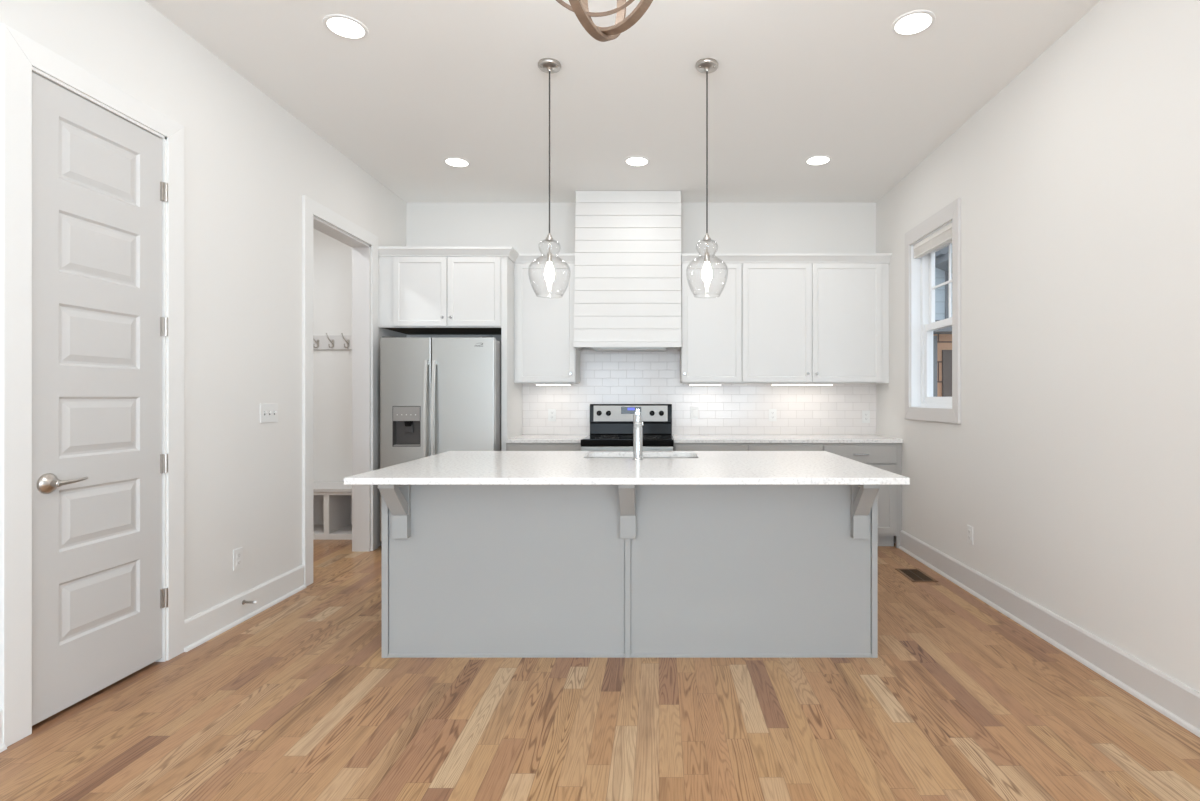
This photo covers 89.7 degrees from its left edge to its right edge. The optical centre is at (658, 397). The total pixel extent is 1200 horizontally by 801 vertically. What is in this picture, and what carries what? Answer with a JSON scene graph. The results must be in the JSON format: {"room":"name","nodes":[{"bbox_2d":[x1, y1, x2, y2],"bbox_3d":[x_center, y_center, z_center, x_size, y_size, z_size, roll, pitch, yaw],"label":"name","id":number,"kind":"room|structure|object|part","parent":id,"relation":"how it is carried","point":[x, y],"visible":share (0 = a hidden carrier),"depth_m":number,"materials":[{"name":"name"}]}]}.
{"room":"kitchen","nodes":[
{"label":"kitchen","id":0,"kind":"room"},
{"bbox_2d":[0,0,405,619],"bbox_3d":[-2.470,-0.285,0.575,0.184,3.100,10.150,0,0,0],"label":"wall","id":1,"kind":"structure","parent":0,"point":[249,162],"depth_m":3.33,"materials":[{"name":"paint"}]},
{"bbox_2d":[0,707,6,752],"bbox_3d":[-2.362,1.190,-1.170,0.032,0.150,6.660,0,0,0],"label":"baseboard","id":2,"kind":"structure","parent":1,"relation":"attached to","point":[3,747],"depth_m":2.16,"materials":[{"name":"white paint"}]},
{"bbox_2d":[0,24,183,746],"bbox_3d":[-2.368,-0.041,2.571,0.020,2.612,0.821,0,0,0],"label":"trim","id":3,"kind":"structure","parent":1,"relation":"attached to","point":[19,53],"depth_m":2.23,"materials":[{"name":"white paint"}]},
{"bbox_2d":[32,72,167,725],"bbox_3d":[-2.368,0.005,2.575,0.096,2.479,0.616,0,0,0],"label":"door","id":4,"kind":"structure","parent":1,"relation":"in","point":[99,597],"depth_m":2.52,"materials":[{"name":"grey paint"}]},
{"bbox_3d":[-2.351,0.334,2.330,0.050,0.080,0.080,0,0,0],"label":"handle","id":5,"kind":"part","parent":4,"relation":"part of","materials":[{"name":"silver metal"}]},
{"bbox_3d":[-2.332,0.333,2.388,0.022,0.020,0.130,0,0,0],"label":"lever","id":6,"kind":"part","parent":4,"relation":"part of","materials":[{"name":"silver metal"}]},
{"bbox_2d":[233,547,242,570],"bbox_3d":[-2.374,0.910,3.385,0.009,0.116,0.073,0,0,0],"label":"wall outlet","id":7,"kind":"object","parent":1,"relation":"attached to","point":[237,553],"visible":1,"depth_m":3.38,"materials":[{"name":"white plastic"}]},
{"bbox_2d":[184,565,306,651],"bbox_3d":[-2.362,1.190,3.488,0.032,0.150,1.014,0,0,0],"label":"baseboard","id":8,"kind":"structure","parent":1,"relation":"attached to","point":[208,624],"depth_m":3.37,"materials":[{"name":"white paint"}]},
{"bbox_2d":[242,600,257,604],"bbox_3d":[-2.323,1.163,3.410,0.078,0.026,0.026,0,0,0],"label":"door stop","id":9,"kind":"object","parent":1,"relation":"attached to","point":[243,601],"visible":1,"depth_m":3.41,"materials":[{"name":"silver metal"}]},
{"bbox_2d":[260,403,277,422],"bbox_3d":[-2.369,0.095,3.655,0.018,0.116,0.165,0,0,0],"label":"light switch","id":10,"kind":"object","parent":1,"relation":"attached to","point":[268,412],"visible":1,"depth_m":3.64,"materials":[{"name":"white plastic"}]},
{"bbox_2d":[302,195,377,585],"bbox_3d":[-2.368,-0.042,4.521,0.020,2.614,1.045,0,0,0],"label":"trim","id":11,"kind":"structure","parent":1,"relation":"attached to","point":[310,207],"depth_m":4.06,"materials":[{"name":"white paint"}]},
{"bbox_2d":[313,216,370,551],"bbox_3d":[-2.450,0.006,4.521,0.145,2.517,0.851,0,0,0],"label":"trim","id":12,"kind":"structure","parent":1,"relation":"attached to","point":[361,251],"depth_m":4.93,"materials":[{"name":"grey paint"}]},
{"bbox_2d":[313,228,351,481],"bbox_3d":[-3.411,-0.285,5.810,1.778,3.100,0.100,0,0,0],"label":"wall","id":13,"kind":"structure","parent":0,"point":[332,258],"depth_m":5.76,"materials":[{"name":"paint"}]},
{"bbox_2d":[313,335,351,349],"bbox_3d":[-3.411,-0.527,5.750,1.776,0.135,0.018,0,0,0],"label":"hook rail","id":14,"kind":"object","parent":13,"relation":"attached to","point":[339,342],"visible":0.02,"depth_m":5.74,"materials":[{"name":"grey paint"}]},
{"bbox_2d":[326,333,333,347],"bbox_3d":[-3.130,-0.540,5.709,0.024,0.144,0.077,0,0,25],"label":"coat hook","id":15,"kind":"object","parent":14,"relation":"attached to","point":[332,342],"visible":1,"depth_m":5.71,"materials":[{"name":"silver metal"}]},
{"bbox_2d":[341,333,348,347],"bbox_3d":[-2.984,-0.540,5.709,0.024,0.144,0.077,0,0,25],"label":"coat hook","id":16,"kind":"object","parent":14,"relation":"attached to","point":[347,341],"visible":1,"depth_m":5.71,"materials":[{"name":"silver metal"}]},
{"bbox_2d":[0,540,1199,800],"bbox_3d":[-1.096,1.325,0.650,6.608,0.120,10.700,0,0,0],"label":"floor","id":17,"kind":"structure","parent":0,"point":[298,700],"depth_m":2.33,"materials":[{"name":"brown wood"}]},
{"bbox_2d":[313,482,351,539],"bbox_3d":[-3.398,1.038,5.540,1.802,0.455,0.439,0,0,0],"label":"bench","id":18,"kind":"object","parent":17,"relation":"on","point":[332,501],"visible":0.16,"depth_m":5.48,"materials":[{"name":"grey paint"}]},
{"bbox_3d":[-3.411,0.825,5.540,1.776,0.030,0.439,0,0,0],"label":"seat","id":19,"kind":"part","parent":18,"relation":"part of","materials":[{"name":"grey paint"}]},
{"bbox_2d":[380,336,500,540],"bbox_3d":[-1.802,0.384,5.200,0.924,1.762,0.800,0,0,0],"label":"refrigerator","id":20,"kind":"object","parent":17,"relation":"on","point":[438,395],"visible":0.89,"depth_m":4.87,"materials":[{"name":"silver metal"}]},
{"bbox_3d":[-2.059,0.339,4.902,0.410,1.652,0.065,0,0,0],"label":"door","id":21,"kind":"part","parent":20,"relation":"part of","materials":[{"name":"silver metal"}]},
{"bbox_3d":[-2.049,0.133,4.896,0.218,0.116,0.058,0,0,0],"label":"control panel","id":22,"kind":"part","parent":20,"relation":"part of","materials":[{"name":"grey plastic"}]},
{"bbox_3d":[-1.881,0.203,4.835,0.027,1.005,0.070,0,0,0],"label":"door handle","id":23,"kind":"part","parent":20,"relation":"part of","materials":[{"name":"silver metal"}]},
{"bbox_3d":[-1.817,0.203,4.835,0.027,1.005,0.070,0,0,0],"label":"door handle","id":24,"kind":"part","parent":20,"relation":"part of","materials":[{"name":"silver metal"}]},
{"bbox_3d":[-1.594,0.339,4.902,0.508,1.652,0.065,0,0,0],"label":"door","id":25,"kind":"part","parent":20,"relation":"part of","materials":[{"name":"silver metal"}]},
{"bbox_2d":[501,257,521,450],"bbox_3d":[-1.310,0.037,5.364,0.050,2.455,0.569,0,0,0],"label":"panel","id":26,"kind":"object","parent":17,"relation":"on","point":[511,392],"visible":0.36,"depth_m":5.12,"materials":[{"name":"white paint"}]},
{"bbox_2d":[506,443,580,450],"bbox_3d":[-0.964,0.823,5.318,0.640,0.884,0.662,0,0,0],"label":"base cabinet","id":27,"kind":"object","parent":17,"relation":"on","point":[509,446],"visible":0.06,"depth_m":5.02,"materials":[{"name":"grey paint"}]},
{"bbox_3d":[-0.963,0.478,5.030,0.615,0.147,0.019,0,0,0],"label":"drawer","id":28,"kind":"part","parent":27,"relation":"part of","materials":[{"name":"grey paint"}]},
{"bbox_2d":[506,435,588,442],"bbox_3d":[-0.965,0.366,5.330,0.638,0.030,0.621,0,0,0],"label":"countertop","id":29,"kind":"structure","parent":27,"relation":"on","point":[522,438],"depth_m":5.02,"materials":[{"name":"white stone"}]},
{"bbox_2d":[581,404,673,450],"bbox_3d":[-0.261,0.663,5.247,0.763,1.204,0.786,0,0,0],"label":"range","id":30,"kind":"object","parent":17,"relation":"on","point":[611,425],"visible":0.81,"depth_m":5.54,"materials":[{"name":"black metal"}]},
{"bbox_3d":[-0.261,0.694,4.926,0.757,0.582,0.037,0,0,0],"label":"oven door","id":31,"kind":"part","parent":30,"relation":"part of","materials":[{"name":"silver metal"}]},
{"bbox_2d":[581,435,673,445],"bbox_3d":[-0.261,0.369,5.255,0.763,0.056,0.690,0,0,0],"label":"cooktop","id":32,"kind":"object","parent":30,"relation":"in","point":[591,440],"depth_m":4.91,"materials":[{"name":"black glass"}]},
{"bbox_2d":[378,457,879,657],"bbox_3d":[-0.143,0.823,3.309,2.410,0.884,1.182,0,0,0],"label":"kitchen island","id":33,"kind":"object","parent":17,"relation":"on","point":[469,571],"visible":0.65,"depth_m":2.92,"materials":[{"name":"grey paint"}]},
{"bbox_3d":[-1.333,0.823,2.932,0.031,0.884,0.036,0,0,0],"label":"corner post","id":34,"kind":"part","parent":33,"relation":"part of","materials":[{"name":"grey paint"}]},
{"bbox_3d":[-0.742,0.817,2.926,1.144,0.872,0.008,0,0,0],"label":"panel","id":35,"kind":"part","parent":33,"relation":"part of","materials":[{"name":"grey paint"}]},
{"bbox_2d":[344,451,909,484],"bbox_3d":[-0.141,0.366,3.279,2.470,0.030,1.326,0,0,0],"label":"island countertop","id":36,"kind":"structure","parent":33,"relation":"on","point":[450,467],"depth_m":2.92,"materials":[{"name":"white stone"}]},
{"bbox_2d":[632,409,642,459],"bbox_3d":[-0.119,0.208,3.479,0.062,0.285,0.251,0,0,0],"label":"faucet","id":37,"kind":"object","parent":36,"relation":"on","point":[637,418],"visible":1,"depth_m":3.36,"materials":[{"name":"silver metal"}]},
{"bbox_3d":[-0.120,0.083,3.415,0.036,0.033,0.120,0,0,0],"label":"lever","id":38,"kind":"part","parent":37,"relation":"part of","materials":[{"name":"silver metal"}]},
{"bbox_3d":[0.448,0.817,2.926,1.164,0.872,0.008,0,0,0],"label":"panel","id":39,"kind":"part","parent":33,"relation":"part of","materials":[{"name":"grey paint"}]},
{"bbox_3d":[1.048,0.823,2.932,0.028,0.884,0.036,0,0,0],"label":"corner post","id":40,"kind":"part","parent":33,"relation":"part of","materials":[{"name":"grey paint"}]},
{"bbox_2d":[674,443,747,450],"bbox_3d":[0.434,0.823,5.318,0.622,0.884,0.662,0,0,0],"label":"base cabinet","id":41,"kind":"object","parent":17,"relation":"on","point":[677,446],"visible":0.06,"depth_m":5.02,"materials":[{"name":"grey paint"}]},
{"bbox_3d":[0.438,0.478,5.030,0.605,0.147,0.019,0,0,0],"label":"drawer","id":42,"kind":"part","parent":41,"relation":"part of","materials":[{"name":"grey paint"}]},
{"bbox_2d":[672,435,902,442],"bbox_3d":[1.083,0.366,5.330,1.918,0.030,0.621,0,0,0],"label":"countertop","id":43,"kind":"structure","parent":41,"relation":"on","point":[677,438],"depth_m":5.02,"materials":[{"name":"white stone"}]},
{"bbox_2d":[748,443,822,450],"bbox_3d":[1.060,0.823,5.318,0.628,0.884,0.662,0,0,0],"label":"base cabinet","id":44,"kind":"object","parent":17,"relation":"on","point":[751,446],"visible":0.05,"depth_m":5.02,"materials":[{"name":"grey paint"}]},
{"bbox_3d":[1.060,0.478,5.030,0.616,0.147,0.019,0,0,0],"label":"drawer","id":45,"kind":"part","parent":44,"relation":"part of","materials":[{"name":"grey paint"}]},
{"bbox_2d":[823,443,896,545],"bbox_3d":[1.687,0.823,5.318,0.623,0.884,0.662,0,0,0],"label":"base cabinet","id":46,"kind":"object","parent":17,"relation":"on","point":[883,456],"visible":0.41,"depth_m":5.02,"materials":[{"name":"grey paint"}]},
{"bbox_3d":[1.683,0.478,5.030,0.603,0.147,0.019,0,0,0],"label":"drawer","id":47,"kind":"part","parent":46,"relation":"part of","materials":[{"name":"grey paint"}]},
{"bbox_3d":[1.683,0.853,5.030,0.603,0.575,0.019,0,0,0],"label":"door","id":48,"kind":"part","parent":46,"relation":"part of","materials":[{"name":"grey paint"}]},
{"bbox_2d":[896,443,901,547],"bbox_3d":[2.021,0.823,5.056,0.043,0.884,0.028,0,0,0],"label":"trim","id":49,"kind":"structure","parent":46,"relation":"attached to","point":[899,445],"depth_m":5.04,"materials":[{"name":"grey paint"}]},
{"bbox_2d":[896,569,937,581],"bbox_3d":[1.827,1.263,4.268,0.175,0.004,0.315,0,0,0],"label":"floor vent","id":50,"kind":"object","parent":17,"relation":"in","point":[915,575],"visible":1,"depth_m":4.25,"materials":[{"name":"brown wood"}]},
{"bbox_2d":[145,0,1100,202],"bbox_3d":[-1.096,-1.895,0.650,6.608,0.120,10.700,0,0,0],"label":"ceiling","id":51,"kind":"structure","parent":0,"point":[429,82],"depth_m":3.52,"materials":[{"name":"paint"}]},
{"bbox_2d":[323,14,368,39],"bbox_3d":[-1.550,-1.832,2.972,0.202,0.006,0.202,0,0,0],"label":"recessed light","id":52,"kind":"object","parent":51,"relation":"in","point":[347,27],"visible":1,"depth_m":2.96,"materials":[{"name":"white paint"}]},
{"bbox_2d":[443,157,470,166],"bbox_3d":[-1.574,-1.832,4.675,0.202,0.006,0.202,0,0,0],"label":"recessed light","id":53,"kind":"object","parent":51,"relation":"in","point":[451,161],"visible":1,"depth_m":4.67,"materials":[{"name":"white paint"}]},
{"bbox_2d":[528,58,570,297],"bbox_3d":[-0.602,-1.196,3.300,0.232,1.277,0.232,0,0,0],"label":"pendant lamp","id":54,"kind":"object","parent":51,"relation":"hanging from","point":[547,65],"visible":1,"depth_m":3.29,"materials":[{"name":"clear glass"}]},
{"bbox_2d":[547,241,551,261],"bbox_3d":[-0.602,-0.806,3.300,0.030,0.121,0.030,0,0,0],"label":"socket","id":55,"kind":"object","parent":54,"relation":"attached to","point":[549,255],"depth_m":3.29,"materials":[{"name":"silver metal"}]},
{"bbox_3d":[-0.602,-0.711,3.300,0.232,0.308,0.232,0,0,0],"label":"lamp shade","id":56,"kind":"part","parent":54,"relation":"part of","materials":[{"name":"clear glass"}]},
{"bbox_3d":[-0.602,-1.342,3.300,0.008,0.907,0.008,0,0,0],"label":"cord","id":57,"kind":"part","parent":54,"relation":"part of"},
{"bbox_3d":[-0.602,-0.691,3.300,0.056,0.119,0.056,0,0,0],"label":"bulb","id":58,"kind":"part","parent":54,"relation":"part of","materials":[{"name":"white glass"}]},
{"bbox_2d":[556,0,652,41],"bbox_3d":[-0.164,-1.411,1.592,0.341,0.848,0.290,0,0,-30],"label":"chandelier","id":59,"kind":"object","parent":51,"relation":"hanging from","point":[580,8],"visible":1,"depth_m":1.62,"materials":[{"name":"brown wood"}]},
{"bbox_2d":[624,156,649,165],"bbox_3d":[-0.171,-1.832,4.655,0.202,0.006,0.202,0,0,0],"label":"recessed light","id":60,"kind":"object","parent":51,"relation":"in","point":[632,160],"visible":1,"depth_m":4.65,"materials":[{"name":"white paint"}]},
{"bbox_2d":[686,58,727,297],"bbox_3d":[0.264,-1.196,3.300,0.232,1.277,0.232,0,0,0],"label":"pendant lamp","id":61,"kind":"object","parent":51,"relation":"hanging from","point":[705,65],"visible":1,"depth_m":3.29,"materials":[{"name":"clear glass"}]},
{"bbox_2d":[704,241,709,261],"bbox_3d":[0.264,-0.806,3.300,0.030,0.121,0.030,0,0,0],"label":"socket","id":62,"kind":"object","parent":61,"relation":"attached to","point":[706,255],"depth_m":3.29,"materials":[{"name":"silver metal"}]},
{"bbox_3d":[0.264,-0.711,3.300,0.232,0.308,0.232,0,0,0],"label":"lamp shade","id":63,"kind":"part","parent":61,"relation":"part of","materials":[{"name":"clear glass"}]},
{"bbox_3d":[0.264,-1.342,3.300,0.008,0.907,0.008,0,0,0],"label":"cord","id":64,"kind":"part","parent":61,"relation":"part of","materials":[{"name":"metal"}]},
{"bbox_3d":[0.264,-0.691,3.300,0.056,0.119,0.056,0,0,0],"label":"bulb","id":65,"kind":"part","parent":61,"relation":"part of","materials":[{"name":"white glass"}]},
{"bbox_2d":[805,155,831,165],"bbox_3d":[1.229,-1.832,4.636,0.202,0.006,0.202,0,0,0],"label":"recessed light","id":66,"kind":"object","parent":51,"relation":"in","point":[815,160],"visible":1,"depth_m":4.63,"materials":[{"name":"white paint"}]},
{"bbox_2d":[891,10,935,35],"bbox_3d":[1.245,-1.832,2.940,0.202,0.006,0.202,0,0,0],"label":"recessed light","id":67,"kind":"object","parent":51,"relation":"in","point":[915,22],"visible":1,"depth_m":2.93,"materials":[{"name":"white paint"}]},
{"bbox_2d":[406,203,875,434],"bbox_3d":[-0.157,-0.285,5.726,4.730,3.100,0.168,0,0,0],"label":"wall","id":68,"kind":"structure","parent":0,"point":[606,377],"depth_m":5.64,"materials":[{"name":"white paint"}]},
{"bbox_2d":[378,257,500,334],"bbox_3d":[-1.857,-0.890,5.341,1.041,0.599,0.616,0,0,0],"label":"upper cabinet","id":69,"kind":"object","parent":68,"relation":"attached to","point":[417,295],"visible":0.99,"depth_m":5.07,"materials":[{"name":"white paint"}]},
{"bbox_3d":[-2.018,-0.894,5.071,0.450,0.583,0.019,0,0,0],"label":"door","id":70,"kind":"part","parent":69,"relation":"part of","materials":[{"name":"white paint"}]},
{"bbox_3d":[-1.857,-0.595,5.375,1.003,0.008,0.547,0,0,0],"label":"panel","id":71,"kind":"part","parent":69,"relation":"part of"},
{"bbox_2d":[378,246,518,262],"bbox_3d":[-1.805,-1.227,5.338,1.144,0.078,0.621,0,0,0],"label":"trim","id":72,"kind":"structure","parent":69,"relation":"attached to","point":[510,252],"depth_m":5.05,"materials":[{"name":"white paint"}]},
{"bbox_3d":[-1.562,-0.894,5.071,0.441,0.583,0.019,0,0,0],"label":"door","id":73,"kind":"part","parent":69,"relation":"part of","materials":[{"name":"white paint"}]},
{"bbox_2d":[514,263,579,382],"bbox_3d":[-1.012,-0.658,5.461,0.545,1.063,0.376,0,0,0],"label":"upper cabinet","id":74,"kind":"object","parent":68,"relation":"attached to","point":[544,351],"visible":0.94,"depth_m":5.31,"materials":[{"name":"white paint"}]},
{"bbox_2d":[514,253,574,263],"bbox_3d":[-1.012,-1.227,5.458,0.545,0.078,0.380,0,0,0],"label":"trim","id":75,"kind":"structure","parent":74,"relation":"attached to","point":[523,257],"depth_m":5.29,"materials":[{"name":"white paint"}]},
{"bbox_2d":[535,383,571,384],"bbox_3d":[-0.960,-0.122,5.455,0.320,0.022,0.070,0,0,0],"label":"light","id":76,"kind":"object","parent":74,"relation":"attached to","point":[535,383],"visible":0.79,"depth_m":5.42,"materials":[{"name":"white plastic"}]},
{"bbox_2d":[548,409,555,420],"bbox_3d":[-1.005,0.165,5.638,0.073,0.116,0.009,0,0,0],"label":"wall outlet","id":77,"kind":"object","parent":68,"relation":"attached to","point":[551,412],"visible":1,"depth_m":5.64,"materials":[{"name":"white plastic"}]},
{"bbox_2d":[573,191,681,350],"bbox_3d":[-0.272,-1.130,5.414,0.935,1.408,0.470,0,0,0],"label":"range hood","id":78,"kind":"object","parent":68,"relation":"attached to","point":[627,281],"visible":1,"depth_m":5.25,"materials":[{"name":"white paint"}]},
{"bbox_3d":[-0.272,-0.458,5.410,0.935,0.045,0.461,0,0,0],"label":"trim","id":79,"kind":"part","parent":78,"relation":"part of","materials":[{"name":"white paint"}]},
{"bbox_2d":[690,407,697,418],"bbox_3d":[0.332,0.145,5.638,0.073,0.116,0.009,0,0,0],"label":"light switch","id":80,"kind":"object","parent":68,"relation":"attached to","point":[693,410],"visible":1,"depth_m":5.64,"materials":[{"name":"white plastic"}]},
{"bbox_2d":[680,263,741,382],"bbox_3d":[0.466,-0.658,5.461,0.534,1.063,0.376,0,0,0],"label":"upper cabinet","id":81,"kind":"object","parent":68,"relation":"attached to","point":[711,326],"visible":0.95,"depth_m":5.31,"materials":[{"name":"white paint"}]},
{"bbox_2d":[689,383,721,384],"bbox_3d":[0.420,-0.122,5.455,0.300,0.022,0.070,0,0,0],"label":"light","id":82,"kind":"object","parent":81,"relation":"attached to","point":[689,383],"visible":0.79,"depth_m":5.42,"materials":[{"name":"white plastic"}]},
{"bbox_2d":[769,409,776,420],"bbox_3d":[1.068,0.165,5.638,0.073,0.116,0.009,0,0,0],"label":"wall outlet","id":83,"kind":"object","parent":68,"relation":"attached to","point":[772,412],"visible":1,"depth_m":5.64,"materials":[{"name":"white plastic"}]},
{"bbox_2d":[742,263,884,382],"bbox_3d":[1.369,-0.658,5.461,1.269,1.063,0.376,0,0,0],"label":"upper cabinet","id":84,"kind":"object","parent":68,"relation":"attached to","point":[802,322],"visible":0.97,"depth_m":5.31,"materials":[{"name":"white paint"}]},
{"bbox_3d":[1.043,-0.661,5.311,0.604,1.049,0.019,0,0,0],"label":"door","id":85,"kind":"part","parent":84,"relation":"part of","materials":[{"name":"white paint"}]},
{"bbox_2d":[681,253,891,263],"bbox_3d":[1.121,-1.227,5.458,1.843,0.078,0.380,0,0,0],"label":"trim","id":86,"kind":"structure","parent":84,"relation":"attached to","point":[883,258],"depth_m":5.29,"materials":[{"name":"white paint"}]},
{"bbox_2d":[771,383,833,384],"bbox_3d":[1.300,-0.122,5.455,0.560,0.022,0.070,0,0,0],"label":"light","id":87,"kind":"object","parent":84,"relation":"attached to","point":[771,383],"visible":0.79,"depth_m":5.42,"materials":[{"name":"white plastic"}]},
{"bbox_3d":[1.662,-0.661,5.311,0.608,1.049,0.019,0,0,0],"label":"door","id":88,"kind":"part","parent":84,"relation":"part of","materials":[{"name":"white paint"}]},
{"bbox_2d":[885,264,888,382],"bbox_3d":[2.022,-0.658,5.338,0.039,1.063,0.024,0,0,0],"label":"trim","id":89,"kind":"structure","parent":84,"relation":"attached to","point":[886,265],"depth_m":5.33,"materials":[{"name":"white paint"}]},
{"bbox_2d":[862,410,869,422],"bbox_3d":[1.945,0.180,5.638,0.073,0.116,0.009,0,0,0],"label":"wall outlet","id":90,"kind":"object","parent":68,"relation":"attached to","point":[865,413],"visible":1,"depth_m":5.64,"materials":[{"name":"white plastic"}]},
{"bbox_2d":[876,0,1199,691],"bbox_3d":[2.126,-0.285,0.575,0.165,3.100,10.150,0,0,0],"label":"wall","id":91,"kind":"structure","parent":0,"point":[1072,460],"depth_m":2.92,"materials":[{"name":"paint"}]},
{"bbox_2d":[911,221,951,408],"bbox_3d":[2.124,-0.578,4.502,0.162,1.314,0.720,0,0,0],"label":"window","id":92,"kind":"structure","parent":91,"relation":"in","point":[923,324],"depth_m":4.82,"materials":[{"name":"white plastic"}]},
{"bbox_2d":[913,223,951,257],"bbox_3d":[2.080,-1.176,4.502,0.050,0.106,0.696,0,0,0],"label":"window blind","id":93,"kind":"object","parent":92,"relation":"attached to","point":[943,236],"visible":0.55,"depth_m":4.50,"materials":[{"name":"white plastic"}]},
{"bbox_3d":[2.080,-1.131,4.502,0.046,0.015,0.692,0,0,0],"label":"rail","id":94,"kind":"part","parent":93,"relation":"part of","materials":[{"name":"white plastic"}]},
{"bbox_3d":[2.147,-0.271,4.502,0.032,0.629,0.638,0,0,0],"label":"sash","id":95,"kind":"part","parent":92,"relation":"part of","materials":[{"name":"white plastic"}]},
{"bbox_3d":[2.183,-0.865,4.502,0.032,0.660,0.638,0,0,0],"label":"sash","id":96,"kind":"part","parent":92,"relation":"part of","materials":[{"name":"white plastic"}]},
{"bbox_2d":[905,198,960,423],"bbox_3d":[2.033,-0.587,4.501,0.020,1.527,0.884,0,0,0],"label":"trim","id":97,"kind":"structure","parent":91,"relation":"attached to","point":[952,211],"depth_m":4.27,"materials":[{"name":"grey paint"}]},
{"bbox_2d":[967,525,972,544],"bbox_3d":[2.039,0.900,3.935,0.009,0.116,0.073,0,0,0],"label":"wall outlet","id":98,"kind":"object","parent":91,"relation":"attached to","point":[969,528],"visible":1,"depth_m":3.92,"materials":[{"name":"white plastic"}]},
{"bbox_2d":[898,530,1199,736],"bbox_3d":[2.027,1.190,0.285,0.032,0.150,9.570,0,0,0],"label":"baseboard","id":99,"kind":"structure","parent":91,"relation":"attached to","point":[1165,694],"depth_m":2.90,"materials":[{"name":"grey paint"}]},
{"label":"outside","id":100,"kind":"structure","parent":0,"visible":0},
{"bbox_3d":[8.171,1.590,3.000,11.657,0.050,22.000,0,0,0],"label":"ground","id":101,"kind":"structure","parent":100,"visible":0},
{"bbox_2d":[933,245,951,396],"bbox_3d":[6.300,-1.835,8.850,7.400,6.800,0.900,0,0,0],"label":"neighbouring house","id":102,"kind":"structure","parent":101,"relation":"on","point":[942,338],"depth_m":8.98,"materials":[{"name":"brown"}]}
]}

